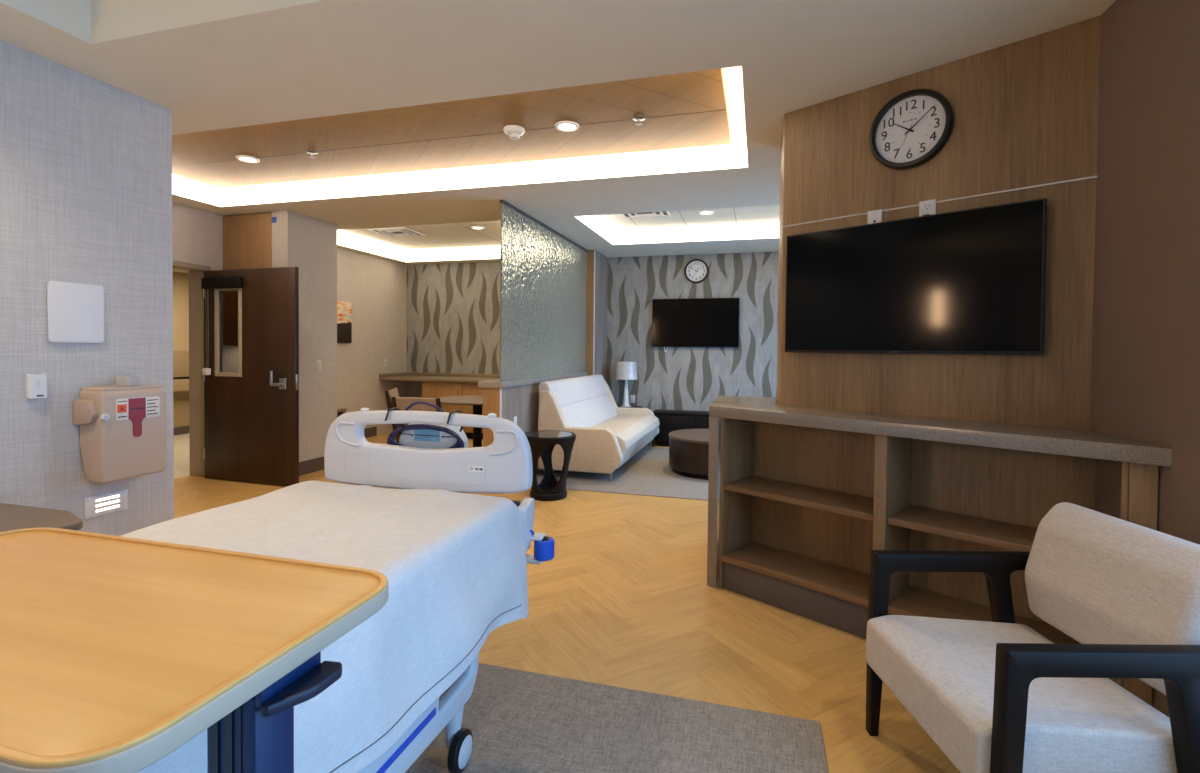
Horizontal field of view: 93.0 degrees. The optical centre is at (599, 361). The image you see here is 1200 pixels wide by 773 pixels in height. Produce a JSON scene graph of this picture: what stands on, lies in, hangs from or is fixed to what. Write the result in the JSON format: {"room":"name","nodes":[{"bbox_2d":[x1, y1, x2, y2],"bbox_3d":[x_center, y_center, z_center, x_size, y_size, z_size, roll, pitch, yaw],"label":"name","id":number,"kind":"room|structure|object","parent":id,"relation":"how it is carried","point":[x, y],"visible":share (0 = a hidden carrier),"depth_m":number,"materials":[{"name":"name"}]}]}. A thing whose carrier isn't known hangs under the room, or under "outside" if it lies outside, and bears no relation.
{"room":"hospital room","nodes":[
{"label":"hospital room","id":0,"kind":"room"},
{"bbox_2d":[0,40,173,535],"bbox_3d":[-3.372,-0.073,0.916,0.210,2.767,5.255,1,1,16],"label":"wall","id":1,"kind":"structure","parent":0,"point":[86,161],"depth_m":2.92,"materials":[{"name":"grey fabric"}]},
{"bbox_2d":[26,373,46,398],"bbox_3d":[-2.735,0.120,2.763,0.030,0.122,0.072,1,1,16],"label":"wall dispenser","id":2,"kind":"object","parent":1,"relation":"attached to","point":[36,384],"visible":1,"depth_m":2.75,"materials":[{"name":"white plastic"}]},
{"bbox_2d":[47,281,103,342],"bbox_3d":[-2.691,-0.249,2.925,0.017,0.305,0.245,1,1,16],"label":"wall panel","id":3,"kind":"object","parent":1,"relation":"attached to","point":[75,311],"visible":1,"depth_m":2.91,"materials":[{"name":"white plastic"}]},
{"bbox_2d":[84,489,127,518],"bbox_3d":[-2.668,0.769,3.079,0.008,0.108,0.210,1,1,16],"label":"step light","id":4,"kind":"object","parent":1,"relation":"attached to","point":[103,504],"visible":1,"depth_m":3.07,"materials":[{"name":"white plastic"}]},
{"bbox_2d":[72,384,165,483],"bbox_3d":[-2.571,0.379,3.067,0.189,0.492,0.357,1,1,16],"label":"sharps container","id":5,"kind":"object","parent":1,"relation":"attached to","point":[123,428],"visible":1,"depth_m":2.99,"materials":[{"name":"beige plastic"}]},
{"bbox_2d":[115,375,138,385],"bbox_3d":[-2.566,0.104,3.090,0.100,0.055,0.060,1,1,16],"label":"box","id":6,"kind":"object","parent":5,"relation":"on","point":[124,380],"visible":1,"depth_m":3.06,"materials":[{"name":"white plastic"}]},
{"bbox_2d":[173,271,188,350],"bbox_3d":[-6.835,-0.160,7.875,0.200,2.600,7.500,1,1,16],"label":"wall","id":7,"kind":"structure","parent":0,"point":[180,280],"depth_m":8.79,"materials":[{"name":"beige paint"}]},
{"bbox_2d":[173,351,188,427],"bbox_3d":[-6.737,0.447,7.858,0.015,1.190,7.500,1,1,16],"label":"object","id":8,"kind":"structure","parent":7,"relation":"attached to","point":[180,358],"depth_m":8.79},
{"bbox_2d":[173,376,188,391],"bbox_3d":[-6.529,0.355,8.265,0.165,0.230,6.400,1,1,16],"label":"handrail","id":9,"kind":"object","parent":7,"relation":"attached to","point":[182,384],"visible":0.04,"depth_m":8.63,"materials":[{"name":"brown wood"}]},
{"bbox_2d":[174,426,188,434],"bbox_3d":[-6.741,1.081,7.870,0.020,0.120,7.500,1,1,16],"label":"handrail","id":10,"kind":"structure","parent":7,"relation":"attached to","point":[184,429],"depth_m":8.80,"materials":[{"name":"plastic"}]},
{"bbox_2d":[173,269,188,272],"bbox_3d":[-5.451,-1.389,7.467,3.050,0.100,7.500,1,1,16],"label":"ceiling","id":11,"kind":"structure","parent":0,"point":[174,270],"depth_m":8.66,"materials":[{"name":"paint"}]},
{"bbox_2d":[172,203,222,270],"bbox_3d":[-4.373,-0.170,5.347,0.200,2.767,2.745,1,1,16],"label":"wall","id":12,"kind":"structure","parent":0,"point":[197,234],"depth_m":5.82,"materials":[{"name":"beige paint"}]},
{"bbox_2d":[174,433,382,478],"bbox_3d":[-5.331,1.164,7.477,3.150,0.001,7.500,1,1,16],"label":"floor","id":13,"kind":"structure","parent":0,"point":[181,442],"depth_m":7.04,"materials":[{"name":"tile"}]},
{"bbox_2d":[289,211,336,461],"bbox_3d":[-3.637,-0.183,6.348,1.080,2.767,0.700,1,1,16],"label":"wall","id":14,"kind":"structure","parent":0,"point":[312,241],"depth_m":6.22,"materials":[{"name":"beige paint"}]},
{"bbox_2d":[173,261,210,476],"bbox_3d":[-4.359,0.112,5.413,0.240,2.200,1.240,1,1,16],"label":"door frame","id":15,"kind":"structure","parent":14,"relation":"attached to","point":[196,271],"depth_m":5.95,"materials":[{"name":"brown paint"}]},
{"bbox_2d":[272,217,276,222],"bbox_3d":[-3.362,-1.463,5.870,0.060,0.060,0.003,1,1,16],"label":"tape square","id":16,"kind":"object","parent":14,"relation":"attached to","point":[274,219],"visible":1,"depth_m":5.87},
{"bbox_2d":[272,210,288,267],"bbox_3d":[-3.304,-0.171,5.884,0.200,2.767,0.014,1,1,16],"label":"trim","id":17,"kind":"structure","parent":14,"relation":"attached to","point":[280,230],"depth_m":5.85,"materials":[{"name":"beige paint"}]},
{"bbox_2d":[299,456,323,475],"bbox_3d":[-3.629,1.128,6.374,1.060,0.145,0.710,1,1,16],"label":"baseboard","id":18,"kind":"structure","parent":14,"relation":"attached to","point":[317,464],"depth_m":6.18,"materials":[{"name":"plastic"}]},
{"bbox_2d":[316,360,320,370],"bbox_3d":[-3.096,0.044,6.268,0.011,0.120,0.072,1,1,16],"label":"light switch","id":19,"kind":"object","parent":14,"relation":"attached to","point":[318,362],"visible":1,"depth_m":6.25,"materials":[{"name":"white plastic"}]},
{"bbox_2d":[337,248,406,434],"bbox_3d":[-3.744,-0.222,8.236,0.200,2.767,2.880,1,1,16],"label":"wall","id":20,"kind":"structure","parent":0,"point":[376,288],"depth_m":8.72,"materials":[{"name":"beige paint"}]},
{"bbox_2d":[337,301,351,342],"bbox_3d":[-3.700,-0.553,7.938,0.032,0.579,0.650,1,1,16],"label":"picture","id":21,"kind":"object","parent":20,"relation":"attached to","point":[344,309],"visible":0.44,"depth_m":8.10},
{"bbox_2d":[364,426,376,437],"bbox_3d":[-3.760,1.097,7.858,0.010,0.145,2.080,1,1,16],"label":"baseboard","id":22,"kind":"structure","parent":20,"relation":"attached to","point":[372,431],"depth_m":8.72,"materials":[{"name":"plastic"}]},
{"bbox_2d":[501,383,543,472],"bbox_3d":[-0.654,0.724,6.726,0.180,0.994,2.740,1,1,16],"label":"wall","id":23,"kind":"structure","parent":0,"point":[522,401],"depth_m":5.88,"materials":[{"name":"paint"}]},
{"bbox_2d":[483,388,499,446],"bbox_3d":[-1.029,0.747,5.401,0.170,0.994,0.014,1,1,16],"label":"trim","id":24,"kind":"structure","parent":23,"relation":"attached to","point":[491,396],"depth_m":5.39,"materials":[{"name":"brown wood"}]},
{"bbox_2d":[500,388,501,417],"bbox_3d":[-0.941,0.748,5.377,0.012,0.994,0.014,1,1,16],"label":"trim","id":25,"kind":"structure","parent":23,"relation":"attached to","point":[500,388],"depth_m":5.36,"materials":[{"name":"white metal"}]},
{"bbox_2d":[478,372,586,387],"bbox_3d":[-0.670,0.196,6.706,0.255,0.060,2.770,1,1,16],"label":"ledge","id":26,"kind":"object","parent":23,"relation":"on","point":[496,383],"visible":0.74,"depth_m":5.80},
{"bbox_2d":[500,200,586,381],"bbox_3d":[-0.568,-0.689,6.678,0.040,1.711,2.730,1,1,16],"label":"glass wall","id":27,"kind":"structure","parent":26,"relation":"on","point":[543,278],"depth_m":6.27,"materials":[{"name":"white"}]},
{"bbox_2d":[0,0,1115,264],"bbox_3d":[-1.331,-1.727,3.327,7.500,0.483,11.350,1,1,16],"label":"ceiling","id":28,"kind":"structure","parent":0,"point":[215,64],"depth_m":2.73,"materials":[{"name":"paint"}]},
{"bbox_2d":[337,230,500,261],"bbox_3d":[-2.127,-1.685,7.739,2.840,0.206,2.420,1,1,16],"label":"light","id":29,"kind":"object","parent":28,"relation":"attached to","point":[346,239],"visible":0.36,"depth_m":8.91,"materials":[{"name":"white"}]},
{"bbox_2d":[337,230,405,261],"bbox_3d":[-3.485,-1.705,8.118,0.020,0.206,2.380,1,1,16],"label":"diffuser","id":30,"kind":"object","parent":29,"relation":"attached to","point":[346,239],"depth_m":8.41,"materials":[{"name":"white plastic"}]},
{"bbox_2d":[406,246,500,261],"bbox_3d":[-1.804,-1.704,8.895,2.840,0.206,0.020,1,1,16],"label":"diffuser","id":31,"kind":"object","parent":29,"relation":"attached to","point":[484,252],"depth_m":9.03,"materials":[{"name":"white"}]},
{"bbox_2d":[343,221,500,249],"bbox_3d":[-2.101,-1.768,7.694,2.570,0.023,2.250,1,1,16],"label":"ceiling","id":32,"kind":"structure","parent":28,"relation":"attached to","point":[451,235],"depth_m":8.01,"materials":[{"name":"paint"}]},
{"bbox_2d":[368,227,425,236],"bbox_3d":[-2.756,-1.757,7.747,0.550,0.012,0.500,1,1,16],"label":"ceiling vent","id":33,"kind":"object","parent":32,"relation":"in","point":[402,231],"visible":1,"depth_m":7.73,"materials":[{"name":"white plastic"}]},
{"bbox_2d":[471,226,484,229],"bbox_3d":[-1.589,-1.740,7.409,0.176,0.011,0.176,1,1,16],"label":"recessed light","id":34,"kind":"object","parent":32,"relation":"in","point":[472,227],"visible":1,"depth_m":7.40,"materials":[{"name":"white metal"}]},
{"bbox_2d":[172,68,730,187],"bbox_3d":[-1.610,-1.695,4.272,4.990,0.023,1.553,1,1,16],"label":"ceiling","id":35,"kind":"structure","parent":28,"relation":"attached to","point":[681,110],"depth_m":4.22,"materials":[{"name":"brown wood"}]},
{"bbox_2d":[236,155,259,162],"bbox_3d":[-2.962,-1.701,4.788,0.176,0.011,0.176,1,1,16],"label":"recessed light","id":36,"kind":"object","parent":35,"relation":"in","point":[244,158],"visible":1,"depth_m":4.78,"materials":[{"name":"white metal"}]},
{"bbox_2d":[306,150,317,157],"bbox_3d":[-2.330,-1.677,4.603,0.084,0.042,0.084,1,1,16],"label":"sprinkler","id":37,"kind":"object","parent":35,"relation":"attached to","point":[312,152],"visible":1,"depth_m":4.59,"materials":[{"name":"metal"}]},
{"bbox_2d":[503,125,524,139],"bbox_3d":[-0.616,-1.635,4.090,0.156,0.072,0.156,1,1,16],"label":"smoke detector","id":38,"kind":"object","parent":35,"relation":"attached to","point":[514,132],"visible":1,"depth_m":4.05,"materials":[{"name":"white plastic"}]},
{"bbox_2d":[555,121,578,131],"bbox_3d":[-0.233,-1.661,4.023,0.176,0.011,0.176,1,1,16],"label":"recessed light","id":39,"kind":"object","parent":35,"relation":"in","point":[566,126],"visible":1,"depth_m":4.02,"materials":[{"name":"white metal"}]},
{"bbox_2d":[633,115,644,124],"bbox_3d":[0.265,-1.638,3.874,0.084,0.042,0.084,1,1,16],"label":"sprinkler","id":40,"kind":"object","parent":35,"relation":"attached to","point":[638,118],"visible":1,"depth_m":3.86,"materials":[{"name":"metal"}]},
{"bbox_2d":[172,140,747,206],"bbox_3d":[-1.558,-1.610,4.259,5.175,0.206,1.640,1,1,16],"label":"light","id":41,"kind":"object","parent":28,"relation":"attached to","point":[733,155],"visible":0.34,"depth_m":4.94,"materials":[{"name":"white"}]},
{"bbox_2d":[172,174,219,206],"bbox_3d":[-4.041,-1.647,4.951,0.020,0.206,1.600,1,1,16],"label":"diffuser","id":42,"kind":"object","parent":41,"relation":"attached to","point":[181,186],"depth_m":5.47,"materials":[{"name":"white plastic"}]},
{"bbox_2d":[576,215,778,244],"bbox_3d":[1.273,-1.627,6.418,2.780,0.206,1.680,1,1,16],"label":"light","id":43,"kind":"object","parent":28,"relation":"attached to","point":[765,230],"visible":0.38,"depth_m":7.25,"materials":[{"name":"white"}]},
{"bbox_2d":[576,215,612,243],"bbox_3d":[-0.056,-1.646,6.788,0.020,0.206,1.640,1,1,16],"label":"diffuser","id":44,"kind":"object","parent":43,"relation":"attached to","point":[593,222],"depth_m":6.89,"materials":[{"name":"white plastic"}]},
{"bbox_2d":[613,223,778,244],"bbox_3d":[1.496,-1.640,7.217,2.780,0.206,0.020,1,1,16],"label":"diffuser","id":45,"kind":"object","parent":43,"relation":"attached to","point":[765,230],"depth_m":7.28,"materials":[{"name":"white plastic"}]},
{"bbox_2d":[601,205,779,230],"bbox_3d":[1.274,-1.711,6.416,2.580,0.023,1.580,1,1,16],"label":"ceiling tiles","id":46,"kind":"structure","parent":28,"relation":"attached to","point":[754,214],"depth_m":6.82,"materials":[{"name":"paint"}]},
{"bbox_2d":[621,211,670,217],"bbox_3d":[0.515,-1.702,6.524,0.550,0.012,0.350,1,1,16],"label":"ceiling vent","id":47,"kind":"object","parent":46,"relation":"attached to","point":[665,213],"visible":0.6,"depth_m":6.59,"materials":[{"name":"white plastic"}]},
{"bbox_2d":[698,210,713,214],"bbox_3d":[1.210,-1.696,6.486,0.176,0.011,0.176,1,1,16],"label":"recessed light","id":48,"kind":"object","parent":46,"relation":"attached to","point":[706,212],"visible":1,"depth_m":6.49,"materials":[{"name":"white metal"}]},
{"bbox_2d":[174,432,959,772],"bbox_3d":[-1.344,1.282,3.367,7.160,0.002,11.120,1,1,16],"label":"floor","id":49,"kind":"structure","parent":0,"point":[624,599],"depth_m":2.75,"materials":[{"name":"brown wood"}]},
{"bbox_2d":[0,503,82,531],"bbox_3d":[-2.497,0.968,2.211,0.730,0.650,0.585,1,1,16],"label":"bedside table","id":50,"kind":"object","parent":49,"relation":"on","point":[12,517],"visible":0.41,"depth_m":2.33,"materials":[{"name":"beige laminate"}]},
{"bbox_2d":[201,267,298,485],"bbox_3d":[-3.509,0.142,5.650,1.213,2.122,0.125,1,1,18],"label":"door","id":51,"kind":"structure","parent":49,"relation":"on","point":[250,372],"depth_m":5.64,"materials":[{"name":"brown wood"}]},
{"bbox_2d":[337,408,346,417],"bbox_3d":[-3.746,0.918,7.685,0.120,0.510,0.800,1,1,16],"label":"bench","id":52,"kind":"object","parent":49,"relation":"on","point":[340,411],"visible":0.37,"depth_m":8.00,"materials":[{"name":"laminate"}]},
{"bbox_2d":[385,388,409,440],"bbox_3d":[-2.350,0.771,7.177,0.578,0.850,0.550,0,1,-8],"label":"dining chair","id":53,"kind":"object","parent":49,"relation":"on","point":[394,392],"visible":0.23,"depth_m":6.88,"materials":[{"name":"beige fabric"}]},
{"bbox_2d":[391,397,441,442],"bbox_3d":[-1.868,0.795,6.221,0.550,0.850,0.578,1,1,14],"label":"dining chair","id":54,"kind":"object","parent":49,"relation":"on","point":[402,403],"visible":0.27,"depth_m":5.97,"materials":[{"name":"beige fabric"}]},
{"bbox_2d":[422,381,461,412],"bbox_3d":[-2.325,0.730,8.983,0.678,0.862,0.699,1,1,16],"label":"base cabinet","id":55,"kind":"object","parent":49,"relation":"on","point":[430,389],"visible":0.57,"depth_m":8.64,"materials":[{"name":"brown wood"}]},
{"bbox_2d":[439,395,482,446],"bbox_3d":[-1.522,0.834,7.063,1.090,0.745,1.090,1,1,16],"label":"dining table","id":56,"kind":"object","parent":49,"relation":"on","point":[476,401],"visible":0.27,"depth_m":7.01,"materials":[{"name":"beige laminate"}]},
{"bbox_2d":[462,382,482,439],"bbox_3d":[-1.659,0.740,8.797,0.696,0.862,0.699,1,1,16],"label":"base cabinet","id":57,"kind":"object","parent":49,"relation":"on","point":[468,388],"visible":0.17,"depth_m":8.54,"materials":[{"name":"brown wood"}]},
{"bbox_2d":[525,430,575,500],"bbox_3d":[-0.476,0.961,5.273,0.504,0.582,0.504,1,1,16],"label":"side table","id":58,"kind":"object","parent":49,"relation":"on","point":[542,443],"visible":0.91,"depth_m":5.16,"materials":[{"name":"black paint"}]},
{"bbox_2d":[405,663,827,772],"bbox_3d":[-1.164,1.340,0.298,2.836,0.006,4.505,1,1,16],"label":"rug","id":59,"kind":"object","parent":49,"relation":"on","point":[519,721],"visible":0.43,"depth_m":2.01,"materials":[{"name":"grey carpet"}]},
{"bbox_2d":[0,527,388,772],"bbox_3d":[-0.790,0.833,0.825,0.882,0.991,0.480,1,1,16],"label":"table","id":60,"kind":"object","parent":59,"relation":"on","point":[117,652],"visible":1,"depth_m":0.71,"materials":[{"name":"brown wood"}]},
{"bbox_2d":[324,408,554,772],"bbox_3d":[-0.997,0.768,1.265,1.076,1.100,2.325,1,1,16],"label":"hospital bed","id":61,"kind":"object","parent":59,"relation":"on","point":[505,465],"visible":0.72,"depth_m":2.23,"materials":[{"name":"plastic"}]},
{"bbox_2d":[121,480,528,772],"bbox_3d":[-1.052,0.721,1.325,1.148,0.436,2.064,1,1,16],"label":"sheet","id":62,"kind":"object","parent":61,"relation":"on","point":[454,564],"visible":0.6,"depth_m":1.59,"materials":[{"name":"fabric"}]},
{"bbox_2d":[385,401,467,448],"bbox_3d":[-0.745,0.336,2.411,0.388,0.323,0.226,1,1,16],"label":"pump","id":63,"kind":"object","parent":61,"relation":"hanging from","point":[418,435],"visible":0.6,"depth_m":2.42,"materials":[{"name":"plastic"}]},
{"bbox_2d":[537,447,707,500],"bbox_3d":[1.217,1.240,6.480,3.500,0.006,2.625,1,1,16],"label":"rug","id":64,"kind":"object","parent":49,"relation":"on","point":[648,472],"visible":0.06,"depth_m":5.94,"materials":[{"name":"carpet"}]},
{"bbox_2d":[538,374,659,480],"bbox_3d":[0.095,0.711,7.034,0.950,1.009,2.315,1,1,16],"label":"sofa","id":65,"kind":"object","parent":64,"relation":"on","point":[608,435],"visible":0.94,"depth_m":6.25,"materials":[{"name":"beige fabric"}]},
{"bbox_2d":[669,429,708,479],"bbox_3d":[1.288,1.033,6.428,1.024,0.412,1.024,1,1,16],"label":"ottoman","id":66,"kind":"object","parent":64,"relation":"on","point":[688,448],"visible":0.43,"depth_m":6.10,"materials":[{"name":"brown leather"}]},
{"bbox_2d":[617,405,642,407],"bbox_3d":[0.392,0.931,8.384,0.400,0.535,0.380,1,1,16],"label":"end table","id":67,"kind":"object","parent":49,"relation":"on","point":[617,405],"visible":0.06,"depth_m":8.40,"materials":[{"name":"brown wood"}]},
{"bbox_2d":[615,362,637,406],"bbox_3d":[0.383,0.333,8.340,0.336,0.660,0.336,1,1,16],"label":"table lamp","id":68,"kind":"object","parent":67,"relation":"on","point":[625,371],"visible":1,"depth_m":8.22,"materials":[{"name":"white ceramic"}]},
{"bbox_2d":[653,409,708,446],"bbox_3d":[1.656,0.971,8.040,1.800,0.492,0.375,1,1,16],"label":"console","id":69,"kind":"object","parent":49,"relation":"on","point":[669,420],"visible":0.34,"depth_m":8.03,"materials":[{"name":"black paint"}]},
{"bbox_2d":[707,396,1171,705],"bbox_3d":[1.450,0.790,3.060,0.915,1.046,2.280,-1,2,-44],"label":"bookcase","id":70,"kind":"object","parent":49,"relation":"on","point":[800,499],"visible":0.65,"depth_m":2.78,"materials":[{"name":"wood"}]},
{"bbox_2d":[709,396,1171,466],"bbox_3d":[1.454,0.298,3.050,0.915,0.061,2.280,-1,2,-44],"label":"countertop","id":71,"kind":"structure","parent":70,"relation":"on","point":[1085,443],"depth_m":2.45,"materials":[{"name":"stone"}]},
{"bbox_2d":[866,502,1199,772],"bbox_3d":[1.290,0.909,1.704,0.714,0.859,0.695,1,1,0],"label":"armchair","id":72,"kind":"object","parent":49,"relation":"on","point":[996,696],"visible":1,"depth_m":1.55,"materials":[{"name":"fabric"}]},
{"bbox_3d":[-0.802,0.753,8.558,1.076,0.862,0.699,1,1,16],"label":"base cabinet","id":73,"kind":"object","parent":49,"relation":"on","visible":0},
{"bbox_2d":[379,372,499,382],"bbox_3d":[-1.802,0.258,8.814,3.237,0.098,0.731,1,1,16],"label":"countertop","id":74,"kind":"structure","parent":73,"relation":"on","point":[404,376],"depth_m":8.96,"materials":[{"name":"brown wood"}]},
{"bbox_2d":[407,251,778,441],"bbox_3d":[0.169,-0.195,8.734,7.470,2.767,0.180,1,1,16],"label":"wall","id":75,"kind":"structure","parent":0,"point":[453,309],"depth_m":8.50,"materials":[{"name":"grey paint"}]},
{"bbox_2d":[407,372,499,376],"bbox_3d":[-1.706,0.227,9.156,3.235,0.048,0.020,1,1,16],"label":"backsplash","id":76,"kind":"structure","parent":75,"relation":"attached to","point":[408,373],"depth_m":9.34,"materials":[{"name":"brown wood"}]},
{"bbox_2d":[630,395,634,402],"bbox_3d":[0.493,0.564,8.558,0.074,0.120,0.008,1,1,16],"label":"power outlet","id":77,"kind":"object","parent":75,"relation":"attached to","point":[632,397],"visible":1,"depth_m":8.56,"materials":[{"name":"white plastic"}]},
{"bbox_2d":[652,298,739,351],"bbox_3d":[1.379,-0.521,8.267,1.254,0.791,0.056,1,1,16],"label":"television","id":78,"kind":"object","parent":75,"relation":"attached to","point":[682,322],"visible":1,"depth_m":8.23,"materials":[{"name":"black plastic"}]},
{"bbox_2d":[684,259,708,282],"bbox_3d":[1.399,-1.312,8.253,0.350,0.350,0.044,1,1,16],"label":"wall clock","id":79,"kind":"object","parent":75,"relation":"attached to","point":[696,270],"visible":1,"depth_m":8.26,"materials":[{"name":"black plastic"}]},
{"bbox_2d":[594,250,607,382],"bbox_3d":[-0.105,-0.190,8.358,0.245,2.767,0.690,1,1,16],"label":"wall","id":80,"kind":"structure","parent":0,"point":[601,261],"depth_m":8.31,"materials":[{"name":"paint"}]},
{"bbox_2d":[586,250,593,375],"bbox_3d":[-0.205,-0.184,8.018,0.236,2.767,0.018,1,1,16],"label":"trim","id":81,"kind":"structure","parent":80,"relation":"attached to","point":[590,253],"depth_m":7.98,"materials":[{"name":"brown wood"}]},
{"bbox_2d":[593,250,594,374],"bbox_3d":[-0.086,-0.182,7.985,0.012,2.767,0.019,1,1,16],"label":"trim","id":82,"kind":"structure","parent":80,"relation":"attached to","point":[594,250],"depth_m":7.97,"materials":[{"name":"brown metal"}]},
{"bbox_2d":[777,15,1100,429],"bbox_3d":[1.651,-0.071,3.184,1.220,2.767,1.318,1,1,16],"label":"wall","id":83,"kind":"structure","parent":0,"point":[1025,111],"depth_m":2.66,"materials":[{"name":"brown wood"}]},
{"bbox_2d":[868,209,881,223],"bbox_3d":[1.446,-0.738,2.996,0.012,0.116,0.072,-1,2,-44],"label":"cable plate","id":84,"kind":"object","parent":83,"relation":"attached to","point":[875,216],"visible":0.68,"depth_m":2.99,"materials":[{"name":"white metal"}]},
{"bbox_2d":[869,89,953,169],"bbox_3d":[1.552,-1.165,2.857,0.044,0.384,0.384,-1,2,-44],"label":"wall clock","id":85,"kind":"object","parent":83,"relation":"attached to","point":[915,125],"visible":1,"depth_m":2.85,"materials":[{"name":"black plastic"}]},
{"bbox_2d":[785,198,1046,354],"bbox_3d":[1.513,-0.378,2.894,0.063,0.674,1.194,-1,2,-44],"label":"television","id":86,"kind":"object","parent":83,"relation":"attached to","point":[969,281],"visible":1,"depth_m":2.77,"materials":[{"name":"black plastic"}]},
{"bbox_2d":[919,199,935,216],"bbox_3d":[1.615,-0.738,2.812,0.028,0.120,0.074,-1,2,-44],"label":"power outlet","id":87,"kind":"object","parent":83,"relation":"attached to","point":[928,207],"visible":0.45,"depth_m":2.81,"materials":[{"name":"white plastic"}]},
{"bbox_2d":[783,176,1096,226],"bbox_3d":[1.580,-0.784,2.865,0.005,0.007,1.419,-1,2,-44],"label":"trim","id":88,"kind":"structure","parent":83,"relation":"attached to","point":[1091,176],"depth_m":2.69,"materials":[{"name":"metal"}]},
{"bbox_2d":[1090,0,1199,717],"bbox_3d":[2.163,-0.050,2.365,0.205,2.767,11.020,1,1,16],"label":"wall","id":89,"kind":"structure","parent":0,"point":[1145,366],"depth_m":2.03,"materials":[{"name":"brown paint"}]},
{"bbox_3d":[-3.585,-0.186,6.516,0.690,2.767,0.070,1,1,16],"label":"wall niche","id":90,"kind":"object","parent":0,"visible":0},
{"bbox_2d":[223,213,271,269],"bbox_3d":[-3.653,-0.865,6.235,0.680,1.395,0.475,1,1,16],"label":"wall panel","id":91,"kind":"object","parent":90,"relation":"attached to","point":[247,238],"visible":0.35,"depth_m":6.00,"materials":[{"name":"brown wood"}]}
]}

